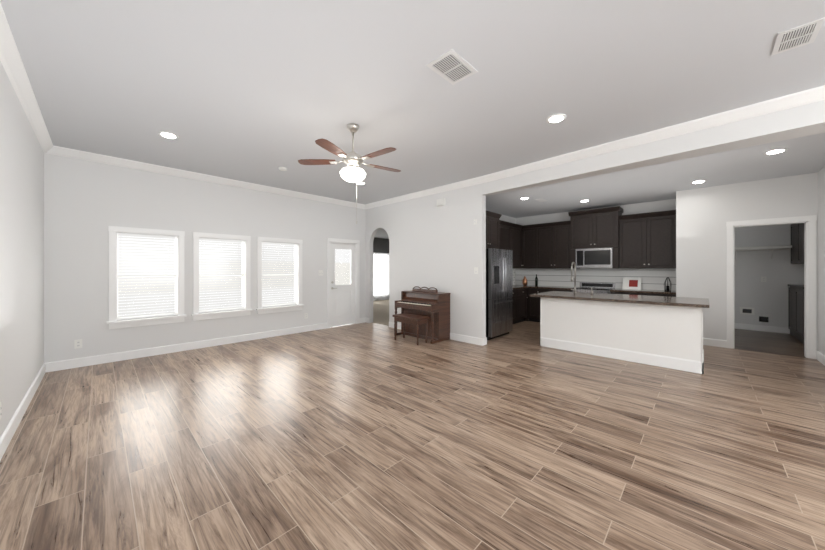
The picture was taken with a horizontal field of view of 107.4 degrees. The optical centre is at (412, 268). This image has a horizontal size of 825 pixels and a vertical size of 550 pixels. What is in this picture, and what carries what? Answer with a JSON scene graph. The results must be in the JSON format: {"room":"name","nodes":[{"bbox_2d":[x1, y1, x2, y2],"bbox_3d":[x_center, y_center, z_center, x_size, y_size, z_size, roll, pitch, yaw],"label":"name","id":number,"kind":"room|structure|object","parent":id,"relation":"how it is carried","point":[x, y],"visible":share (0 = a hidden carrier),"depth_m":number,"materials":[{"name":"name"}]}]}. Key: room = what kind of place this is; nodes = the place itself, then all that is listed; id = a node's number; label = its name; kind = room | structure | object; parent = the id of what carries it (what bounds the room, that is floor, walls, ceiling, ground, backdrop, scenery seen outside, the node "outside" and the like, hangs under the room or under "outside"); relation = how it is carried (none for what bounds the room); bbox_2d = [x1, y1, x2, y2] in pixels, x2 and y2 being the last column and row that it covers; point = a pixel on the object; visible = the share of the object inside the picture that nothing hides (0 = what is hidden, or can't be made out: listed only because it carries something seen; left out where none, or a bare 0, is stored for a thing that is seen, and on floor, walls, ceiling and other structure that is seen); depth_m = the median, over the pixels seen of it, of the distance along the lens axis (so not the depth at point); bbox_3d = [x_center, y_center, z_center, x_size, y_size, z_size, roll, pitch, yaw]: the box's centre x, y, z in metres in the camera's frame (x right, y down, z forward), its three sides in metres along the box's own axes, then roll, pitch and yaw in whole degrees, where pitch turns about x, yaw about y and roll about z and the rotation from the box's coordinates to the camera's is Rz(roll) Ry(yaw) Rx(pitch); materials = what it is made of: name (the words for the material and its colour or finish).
{"room":"living room","nodes":[
{"label":"living room","id":0,"kind":"room"},
{"bbox_2d":[0,61,43,437],"bbox_3d":[-1.334,-0.135,0.475,10.180,3.050,0.150,0,0,44],"label":"wall","id":1,"kind":"structure","parent":0,"point":[21,257],"depth_m":2.77,"materials":[{"name":"grey paint"}]},
{"bbox_2d":[0,402,1,418],"bbox_3d":[-3.041,1.050,2.235,0.075,0.120,0.009,0,0,44],"label":"outlet","id":2,"kind":"object","parent":1,"relation":"attached to","point":[0,410],"visible":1,"depth_m":2.25,"materials":[{"name":"white plastic"}]},
{"bbox_2d":[0,363,46,460],"bbox_3d":[-1.349,1.325,0.604,9.980,0.130,0.015,0,0,44],"label":"baseboard","id":3,"kind":"structure","parent":1,"relation":"attached to","point":[10,429],"depth_m":2.74,"materials":[{"name":"white wood"}]},
{"bbox_2d":[0,2,55,153],"bbox_3d":[-1.325,-1.607,0.629,9.980,0.105,0.085,0,0,44],"label":"crown molding","id":4,"kind":"structure","parent":1,"relation":"attached to","point":[12,63],"depth_m":2.60,"materials":[{"name":"white wood"}]},
{"bbox_2d":[44,153,365,362],"bbox_3d":[-3.171,-0.135,6.016,0.160,3.050,5.670,0,0,44],"label":"wall","id":5,"kind":"structure","parent":0,"point":[87,204],"depth_m":4.86,"materials":[{"name":"grey paint"}]},
{"bbox_2d":[74,339,81,348],"bbox_3d":[-4.725,1.060,4.285,0.009,0.120,0.075,0,0,44],"label":"outlet","id":6,"kind":"object","parent":5,"relation":"attached to","point":[77,343],"visible":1,"depth_m":4.28,"materials":[{"name":"white plastic"}]},
{"bbox_2d":[107,226,186,328],"bbox_3d":[-4.234,0.128,4.864,0.210,1.535,0.955,0,0,44],"label":"window","id":7,"kind":"structure","parent":5,"relation":"in","point":[113,322],"depth_m":4.78,"materials":[{"name":"white plastic"}]},
{"bbox_2d":[117,233,176,319],"bbox_3d":[-4.233,0.115,4.863,0.063,1.323,0.723,0,0,44],"label":"window blind","id":8,"kind":"object","parent":7,"relation":"attached to","point":[169,239],"visible":0.88,"depth_m":4.84,"materials":[{"name":"white plastic"}]},
{"bbox_2d":[47,323,327,371],"bbox_3d":[-3.451,1.325,5.599,0.015,0.130,4.220,0,0,44],"label":"baseboard","id":9,"kind":"structure","parent":5,"relation":"attached to","point":[126,355],"depth_m":5.00,"materials":[{"name":"white wood"}]},
{"bbox_2d":[52,146,359,207],"bbox_3d":[-3.059,-1.607,5.956,0.085,0.105,5.160,0,0,44],"label":"crown molding","id":10,"kind":"structure","parent":5,"relation":"attached to","point":[60,151],"depth_m":5.10,"materials":[{"name":"white wood"}]},
{"bbox_2d":[191,232,252,320],"bbox_3d":[-3.515,0.128,5.609,0.210,1.535,0.965,0,0,44],"label":"window","id":11,"kind":"structure","parent":5,"relation":"in","point":[196,315],"depth_m":5.56,"materials":[{"name":"white plastic"}]},
{"bbox_2d":[199,238,244,312],"bbox_3d":[-3.514,0.115,5.608,0.063,1.323,0.733,0,0,44],"label":"window blind","id":12,"kind":"object","parent":11,"relation":"attached to","point":[225,308],"visible":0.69,"depth_m":5.59,"materials":[{"name":"white plastic"}]},
{"bbox_2d":[256,237,303,313],"bbox_3d":[-2.786,0.128,6.364,0.210,1.535,0.975,0,0,44],"label":"window","id":13,"kind":"structure","parent":5,"relation":"in","point":[264,310],"depth_m":6.34,"materials":[{"name":"white plastic"}]},
{"bbox_2d":[262,242,297,307],"bbox_3d":[-2.785,0.115,6.363,0.063,1.323,0.743,0,0,44],"label":"window blind","id":14,"kind":"object","parent":13,"relation":"attached to","point":[293,286],"visible":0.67,"depth_m":6.36,"materials":[{"name":"white plastic"}]},
{"bbox_2d":[335,251,350,284],"bbox_3d":[-1.723,-0.049,7.475,0.004,0.918,0.506,0,0,44],"label":"window","id":15,"kind":"structure","parent":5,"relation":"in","point":[342,266],"depth_m":7.49,"materials":[{"name":"white glass"}]},
{"bbox_2d":[335,249,350,283],"bbox_3d":[-1.714,-0.058,7.466,0.012,0.838,0.450,0,0,44],"label":"window blind","id":16,"kind":"object","parent":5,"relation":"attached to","point":[342,267],"visible":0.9,"depth_m":7.45,"materials":[{"name":"white plastic"}]},
{"bbox_2d":[327,238,359,327],"bbox_3d":[-1.735,0.330,7.486,0.184,2.120,0.920,0,0,44],"label":"door","id":17,"kind":"structure","parent":5,"relation":"attached to","point":[343,304],"depth_m":7.47,"materials":[{"name":"white wood"}]},
{"bbox_2d":[373,300,388,324],"bbox_3d":[-0.237,1.434,10.350,6.480,0.112,4.640,0,0,44],"label":"floor","id":18,"kind":"structure","parent":0,"point":[380,311],"depth_m":9.60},
{"bbox_2d":[373,238,388,252],"bbox_3d":[-2.402,0.015,12.426,0.120,2.750,4.620,0,0,44],"label":"wall","id":19,"kind":"structure","parent":0,"point":[380,244],"depth_m":13.35,"materials":[{"name":"grey paint"}]},
{"bbox_2d":[373,252,388,300],"bbox_3d":[-1.572,0.309,13.056,0.070,2.101,1.800,0,0,44],"label":"window","id":20,"kind":"structure","parent":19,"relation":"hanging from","point":[380,275],"depth_m":13.23,"materials":[{"name":"white glass"}]},
{"bbox_2d":[374,228,388,238],"bbox_3d":[-0.237,-1.410,10.350,6.480,0.100,4.640,0,0,44],"label":"ceiling","id":21,"kind":"structure","parent":0,"point":[381,233],"depth_m":11.94,"materials":[{"name":"paint"}]},
{"bbox_2d":[0,321,824,549],"bbox_3d":[2.401,1.439,4.487,10.580,0.102,11.410,0,0,44],"label":"floor","id":22,"kind":"structure","parent":0,"point":[367,436],"depth_m":2.33,"materials":[{"name":"brown wood"}]},
{"bbox_2d":[392,313,428,344],"bbox_3d":[-0.038,1.141,5.806,0.680,0.492,0.320,0,0,44],"label":"piano bench","id":23,"kind":"object","parent":22,"relation":"on","point":[416,320],"visible":1,"depth_m":5.67,"materials":[{"name":"brown wood"}]},
{"bbox_2d":[394,286,450,343],"bbox_3d":[0.183,0.876,6.157,1.054,1.024,0.560,0,0,44],"label":"piano","id":24,"kind":"object","parent":22,"relation":"on","point":[433,306],"visible":0.98,"depth_m":5.96,"materials":[{"name":"brown wood"}]},
{"bbox_2d":[486,248,512,339],"bbox_3d":[1.533,0.493,6.437,0.936,1.786,0.886,0,0,44],"label":"refrigerator","id":25,"kind":"object","parent":22,"relation":"on","point":[499,292],"visible":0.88,"depth_m":6.06,"materials":[{"name":"silver metal"}]},
{"bbox_2d":[513,289,520,323],"bbox_3d":[2.046,0.943,7.434,0.610,0.887,1.197,0,0,44],"label":"base cabinet","id":26,"kind":"object","parent":22,"relation":"on","point":[516,292],"depth_m":7.61,"materials":[{"name":"black wood"}]},
{"bbox_2d":[521,289,528,321],"bbox_3d":[2.592,0.943,7.999,0.610,0.887,0.631,0,0,44],"label":"base cabinet","id":27,"kind":"object","parent":22,"relation":"on","point":[526,306],"depth_m":7.95,"materials":[{"name":"black wood"}]},
{"bbox_2d":[529,289,544,321],"bbox_3d":[3.485,0.943,8.023,0.607,0.887,0.610,0,0,44],"label":"base cabinet","id":28,"kind":"object","parent":22,"relation":"on","point":[534,302],"depth_m":7.90,"materials":[{"name":"black wood"}]},
{"bbox_2d":[513,285,528,288],"bbox_3d":[2.227,0.479,7.603,0.635,0.040,1.692,0,0,44],"label":"countertop","id":29,"kind":"structure","parent":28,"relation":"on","point":[514,286],"depth_m":7.96,"materials":[{"name":"brown stone"}]},
{"bbox_2d":[529,285,576,288],"bbox_3d":[3.423,0.479,8.065,1.713,0.040,0.635,0,0,44],"label":"countertop","id":30,"kind":"structure","parent":28,"relation":"on","point":[530,286],"depth_m":7.75,"materials":[{"name":"stone"}]},
{"bbox_2d":[522,276,526,285],"bbox_3d":[3.120,0.326,8.414,0.136,0.265,0.140,0,0,44],"label":"decorative jar","id":31,"kind":"object","parent":30,"relation":"on","point":[524,282],"visible":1,"depth_m":8.37,"materials":[{"name":"orange metal"}]},
{"bbox_2d":[545,289,572,291],"bbox_3d":[3.829,0.943,7.690,0.607,0.887,0.610,0,0,44],"label":"base cabinet","id":32,"kind":"object","parent":22,"relation":"on","point":[546,290],"depth_m":7.48,"materials":[{"name":"black wood"}]},
{"bbox_2d":[573,282,615,293],"bbox_3d":[4.299,0.858,7.187,0.760,1.056,0.681,0,0,44],"label":"range","id":33,"kind":"object","parent":22,"relation":"on","point":[598,287],"visible":0.25,"depth_m":7.18,"materials":[{"name":"silver metal"}]},
{"bbox_2d":[540,299,705,373],"bbox_3d":[3.403,0.944,5.078,2.132,0.888,0.966,0,0,44],"label":"kitchen island","id":34,"kind":"object","parent":22,"relation":"on","point":[664,331],"depth_m":4.57,"materials":[{"name":"white paint"}]},
{"bbox_2d":[534,291,708,306],"bbox_3d":[3.376,0.479,5.115,2.330,0.040,1.190,0,0,44],"label":"island countertop","id":35,"kind":"structure","parent":34,"relation":"on","point":[663,301],"depth_m":4.72,"materials":[{"name":"stone"}]},
{"bbox_2d":[571,262,576,292],"bbox_3d":[3.013,0.162,5.716,0.103,0.592,0.247,0,0,44],"label":"faucet","id":36,"kind":"object","parent":35,"relation":"on","point":[574,289],"visible":0.98,"depth_m":5.75,"materials":[{"name":"silver metal"}]},
{"bbox_2d":[610,293,675,296],"bbox_3d":[5.000,0.943,6.559,1.113,0.887,0.610,0,0,44],"label":"base cabinet","id":37,"kind":"object","parent":22,"relation":"on","point":[649,294],"depth_m":6.20,"materials":[{"name":"black wood"}]},
{"bbox_2d":[610,289,675,292],"bbox_3d":[4.992,0.479,6.550,1.113,0.040,0.635,0,0,44],"label":"countertop","id":38,"kind":"structure","parent":37,"relation":"on","point":[612,290],"depth_m":6.48,"materials":[{"name":"brown stone"}]},
{"bbox_2d":[622,278,641,289],"bbox_3d":[4.949,0.329,6.837,0.340,0.260,0.112,0,0,44],"label":"cookbook stand","id":39,"kind":"object","parent":38,"relation":"on","point":[632,283],"visible":0.91,"depth_m":6.83,"materials":[{"name":"white plastic"}]},
{"bbox_2d":[664,277,671,290],"bbox_3d":[5.328,0.318,6.324,0.127,0.282,0.126,0,0,44],"label":"candle lantern","id":40,"kind":"object","parent":38,"relation":"on","point":[666,288],"visible":0.96,"depth_m":6.31,"materials":[{"name":"black metal"}]},
{"bbox_2d":[788,284,803,334],"bbox_3d":[7.944,0.878,6.116,0.359,1.017,0.758,0,0,44],"label":"base cabinet","id":41,"kind":"object","parent":22,"relation":"on","point":[791,286],"depth_m":6.36,"materials":[{"name":"wood"}]},
{"bbox_2d":[792,288,803,343],"bbox_3d":[7.501,0.878,5.657,0.359,1.017,0.760,0,0,44],"label":"base cabinet","id":42,"kind":"object","parent":22,"relation":"on","point":[796,310],"depth_m":5.82,"materials":[{"name":"wood"}]},
{"bbox_2d":[0,0,824,203],"bbox_3d":[0.487,-1.710,2.505,10.380,0.100,5.700,0,0,44],"label":"ceiling","id":43,"kind":"structure","parent":0,"point":[260,92],"depth_m":2.63,"materials":[{"name":"paint"}]},
{"bbox_2d":[158,131,178,138],"bbox_3d":[-3.022,-1.653,3.752,0.200,0.012,0.200,0,0,44],"label":"recessed light","id":44,"kind":"object","parent":43,"relation":"in","point":[168,135],"visible":1,"depth_m":3.74,"materials":[{"name":"white plastic"}]},
{"bbox_2d":[278,167,286,170],"bbox_3d":[-2.131,-1.642,4.977,0.130,0.036,0.130,0,0,44],"label":"smoke detector","id":45,"kind":"object","parent":43,"relation":"attached to","point":[282,168],"visible":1,"depth_m":4.95,"materials":[{"name":"white plastic"}]},
{"bbox_2d":[298,123,400,223],"bbox_3d":[-0.654,-1.090,3.505,1.203,1.140,1.219,0,0,44],"label":"ceiling fan","id":46,"kind":"object","parent":43,"relation":"hanging from","point":[352,171],"visible":1,"depth_m":3.44,"materials":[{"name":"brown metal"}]},
{"bbox_2d":[426,49,477,84],"bbox_3d":[0.331,-1.654,2.502,0.260,0.010,0.360,0,0,44],"label":"ceiling vent","id":47,"kind":"object","parent":43,"relation":"in","point":[452,66],"visible":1,"depth_m":2.48,"materials":[{"name":"white metal"}]},
{"bbox_2d":[546,114,565,122],"bbox_3d":[1.583,-1.653,3.337,0.200,0.012,0.200,0,0,44],"label":"recessed light","id":48,"kind":"object","parent":43,"relation":"in","point":[555,118],"visible":1,"depth_m":3.32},
{"bbox_2d":[772,17,824,54],"bbox_3d":[2.749,-1.654,2.170,0.200,0.010,0.300,0,0,44],"label":"ceiling vent","id":49,"kind":"object","parent":43,"relation":"in","point":[797,36],"visible":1,"depth_m":2.15,"materials":[{"name":"white metal"}]},
{"bbox_2d":[366,184,485,337],"bbox_3d":[0.062,-0.135,6.752,3.470,3.050,0.120,0,0,44],"label":"wall","id":50,"kind":"structure","parent":0,"point":[438,248],"depth_m":6.18,"materials":[{"name":"grey paint"}]},
{"bbox_2d":[389,322,483,345],"bbox_3d":[0.362,1.325,6.381,2.555,0.130,0.035,0,0,44],"label":"baseboard","id":51,"kind":"structure","parent":50,"relation":"attached to","point":[458,337],"depth_m":5.77,"materials":[{"name":"white wood"}]},
{"bbox_2d":[437,198,445,205],"bbox_3d":[0.579,-1.350,6.142,0.200,0.130,0.037,0,0,44],"label":"box","id":52,"kind":"object","parent":50,"relation":"attached to","point":[441,202],"visible":0.96,"depth_m":6.11,"materials":[{"name":"white plastic"}]},
{"bbox_2d":[352,85,824,208],"bbox_3d":[2.209,-1.607,4.288,9.980,0.105,0.443,0,0,44],"label":"crown molding","id":53,"kind":"structure","parent":50,"relation":"attached to","point":[816,94],"depth_m":3.70,"materials":[{"name":"white wood"}]},
{"bbox_2d":[482,100,824,195],"bbox_3d":[3.538,-1.505,3.167,6.510,0.310,0.508,0,0,44],"label":"header","id":54,"kind":"object","parent":50,"relation":"attached to","point":[798,121],"visible":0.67,"depth_m":3.51,"materials":[{"name":"grey paint"}]},
{"bbox_2d":[490,211,515,223],"bbox_3d":[1.754,-0.050,7.662,0.120,2.880,3.540,0,0,44],"label":"wall","id":55,"kind":"structure","parent":0,"point":[507,219],"depth_m":8.55,"materials":[{"name":"grey paint"}]},
{"bbox_2d":[486,210,501,248],"bbox_3d":[1.335,-0.820,6.618,0.720,0.760,0.958,0,0,44],"label":"upper cabinet","id":56,"kind":"object","parent":55,"relation":"attached to","point":[493,224],"depth_m":6.53,"materials":[{"name":"brown wood"}]},
{"bbox_2d":[502,222,509,249],"bbox_3d":[2.220,-0.605,7.815,0.330,1.190,0.791,0,0,44],"label":"upper cabinet","id":57,"kind":"object","parent":55,"relation":"attached to","point":[505,225],"depth_m":7.74,"materials":[{"name":"brown wood"}]},
{"bbox_2d":[513,269,515,284],"bbox_3d":[2.218,0.225,8.048,0.008,0.469,2.320,0,0,44],"label":"tile backsplash","id":58,"kind":"structure","parent":55,"relation":"attached to","point":[514,276],"depth_m":8.82,"materials":[{"name":"white tile"}]},
{"bbox_2d":[510,223,521,268],"bbox_3d":[2.694,-0.605,8.255,0.401,1.190,0.755,0,0,44],"label":"upper cabinet","id":59,"kind":"object","parent":55,"relation":"attached to","point":[515,229],"depth_m":8.20,"materials":[{"name":"brown wood"}]},
{"bbox_2d":[516,199,675,289],"bbox_3d":[4.364,-0.050,7.686,3.840,2.880,0.120,0,0,44],"label":"wall","id":60,"kind":"structure","parent":0,"point":[655,206],"depth_m":7.04,"materials":[{"name":"grey paint"}]},
{"bbox_2d":[522,224,537,268],"bbox_3d":[3.293,-0.605,8.351,0.510,1.190,0.403,0,0,44],"label":"upper cabinet","id":61,"kind":"object","parent":60,"relation":"attached to","point":[529,234],"depth_m":8.25,"materials":[{"name":"brown wood"}]},
{"bbox_2d":[538,222,573,268],"bbox_3d":[3.735,-0.605,7.975,0.903,1.190,0.330,0,0,44],"label":"upper cabinet","id":62,"kind":"object","parent":60,"relation":"attached to","point":[554,252],"depth_m":7.81,"materials":[{"name":"brown wood"}]},
{"bbox_2d":[516,269,675,290],"bbox_3d":[4.319,0.225,7.639,3.594,0.469,0.008,0,0,44],"label":"tile backsplash","id":63,"kind":"structure","parent":60,"relation":"attached to","point":[653,279],"depth_m":7.40,"materials":[{"name":"white tile"}]},
{"bbox_2d":[570,206,621,249],"bbox_3d":[4.396,-0.945,7.288,1.000,0.910,0.400,0,0,44],"label":"upper cabinet","id":64,"kind":"object","parent":60,"relation":"attached to","point":[589,229],"depth_m":7.11,"materials":[{"name":"brown wood"}]},
{"bbox_2d":[575,248,611,267],"bbox_3d":[4.385,-0.258,7.276,0.760,0.456,0.435,0,0,44],"label":"microwave","id":65,"kind":"object","parent":64,"relation":"attached to","point":[594,258],"visible":0.94,"depth_m":7.13,"materials":[{"name":"silver metal"}]},
{"bbox_2d":[618,210,675,268],"bbox_3d":[5.140,-0.605,6.619,0.995,1.190,0.330,0,0,44],"label":"upper cabinet","id":66,"kind":"object","parent":60,"relation":"attached to","point":[641,241],"depth_m":6.49,"materials":[{"name":"brown wood"}]},
{"bbox_2d":[486,133,824,217],"bbox_3d":[5.265,-1.540,5.682,7.920,0.100,5.510,0,0,44],"label":"ceiling","id":67,"kind":"structure","parent":0,"point":[668,180],"depth_m":5.04,"materials":[{"name":"paint"}]},
{"bbox_2d":[691,180,706,183],"bbox_3d":[4.875,-1.484,5.163,0.200,0.012,0.200,0,0,44],"label":"recessed light","id":68,"kind":"object","parent":67,"relation":"in","point":[698,181],"visible":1,"depth_m":5.13,"materials":[{"name":"white plastic"}]},
{"bbox_2d":[763,148,787,154],"bbox_3d":[4.587,-1.484,3.828,0.200,0.012,0.200,0,0,44],"label":"recessed light","id":69,"kind":"object","parent":67,"relation":"in","point":[779,150],"visible":0.96,"depth_m":3.81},
{"bbox_2d":[676,172,817,350],"bbox_3d":[5.932,-0.050,5.531,1.650,2.880,0.800,0,0,44],"label":"wall","id":70,"kind":"structure","parent":0,"point":[704,215],"depth_m":5.42,"materials":[{"name":"grey paint"}]},
{"bbox_2d":[703,338,726,347],"bbox_3d":[5.299,1.325,5.578,0.705,0.130,0.015,0,0,44],"label":"baseboard","id":71,"kind":"structure","parent":70,"relation":"attached to","point":[706,341],"depth_m":5.43,"materials":[{"name":"white wood"}]},
{"bbox_2d":[726,215,816,358],"bbox_3d":[5.931,0.280,5.058,0.966,2.220,0.164,0,0,44],"label":"door frame","id":72,"kind":"structure","parent":70,"relation":"attached to","point":[809,222],"depth_m":4.78,"materials":[{"name":"white wood"}]},
{"bbox_2d":[734,224,803,327],"bbox_3d":[7.646,-0.050,7.018,2.050,2.880,0.120,0,0,44],"label":"wall","id":73,"kind":"structure","parent":0,"point":[780,272],"depth_m":6.74,"materials":[{"name":"grey paint"}]},
{"bbox_2d":[740,307,753,314],"bbox_3d":[7.644,0.960,6.923,0.220,0.160,0.014,0,0,44],"label":"outlet","id":74,"kind":"object","parent":73,"relation":"attached to","point":[746,311],"visible":1,"depth_m":6.92,"materials":[{"name":"white plastic"}]},
{"bbox_2d":[734,323,789,333],"bbox_3d":[7.657,1.325,6.914,1.890,0.130,0.015,0,0,44],"label":"baseboard","id":75,"kind":"structure","parent":73,"relation":"attached to","point":[736,325],"depth_m":6.76,"materials":[{"name":"white wood"}]},
{"bbox_2d":[734,245,791,258],"bbox_3d":[7.413,-0.361,6.940,1.577,0.268,0.302,0,0,44],"label":"shelf","id":76,"kind":"object","parent":73,"relation":"attached to","point":[761,247],"visible":0.48,"depth_m":6.58,"materials":[{"name":"white wood"}]},
{"bbox_2d":[759,316,768,321],"bbox_3d":[7.824,1.120,6.749,0.140,0.120,0.014,0,0,44],"label":"outlet","id":77,"kind":"object","parent":73,"relation":"attached to","point":[763,319],"visible":1,"depth_m":6.75,"materials":[{"name":"black"}]},
{"bbox_2d":[791,224,794,262],"bbox_3d":[7.956,-0.535,6.105,0.330,0.850,0.757,0,0,44],"label":"upper cabinet","id":78,"kind":"object","parent":73,"relation":"attached to","point":[792,225],"depth_m":6.33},
{"bbox_2d":[795,223,803,262],"bbox_3d":[7.512,-0.535,5.646,0.330,0.850,0.760,0,0,44],"label":"upper cabinet","id":79,"kind":"object","parent":73,"relation":"attached to","point":[797,243],"depth_m":5.89,"materials":[{"name":"wood"}]},
{"bbox_2d":[818,167,824,355],"bbox_3d":[5.392,-0.050,3.697,0.120,2.880,2.830,0,0,44],"label":"wall","id":80,"kind":"structure","parent":0,"point":[821,260],"depth_m":4.52,"materials":[{"name":"grey paint"}]},
{"bbox_2d":[816,351,824,365],"bbox_3d":[5.300,1.325,3.703,0.020,0.130,2.710,0,0,44],"label":"baseboard","id":81,"kind":"structure","parent":80,"relation":"attached to","point":[820,357],"depth_m":4.51,"materials":[{"name":"white wood"}]},
{"label":"outside","id":82,"kind":"structure","parent":0,"visible":0},
{"bbox_2d":[118,236,350,315],"bbox_3d":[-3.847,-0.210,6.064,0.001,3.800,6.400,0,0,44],"label":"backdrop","id":83,"kind":"structure","parent":82,"point":[342,273],"depth_m":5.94,"materials":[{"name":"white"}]}
]}

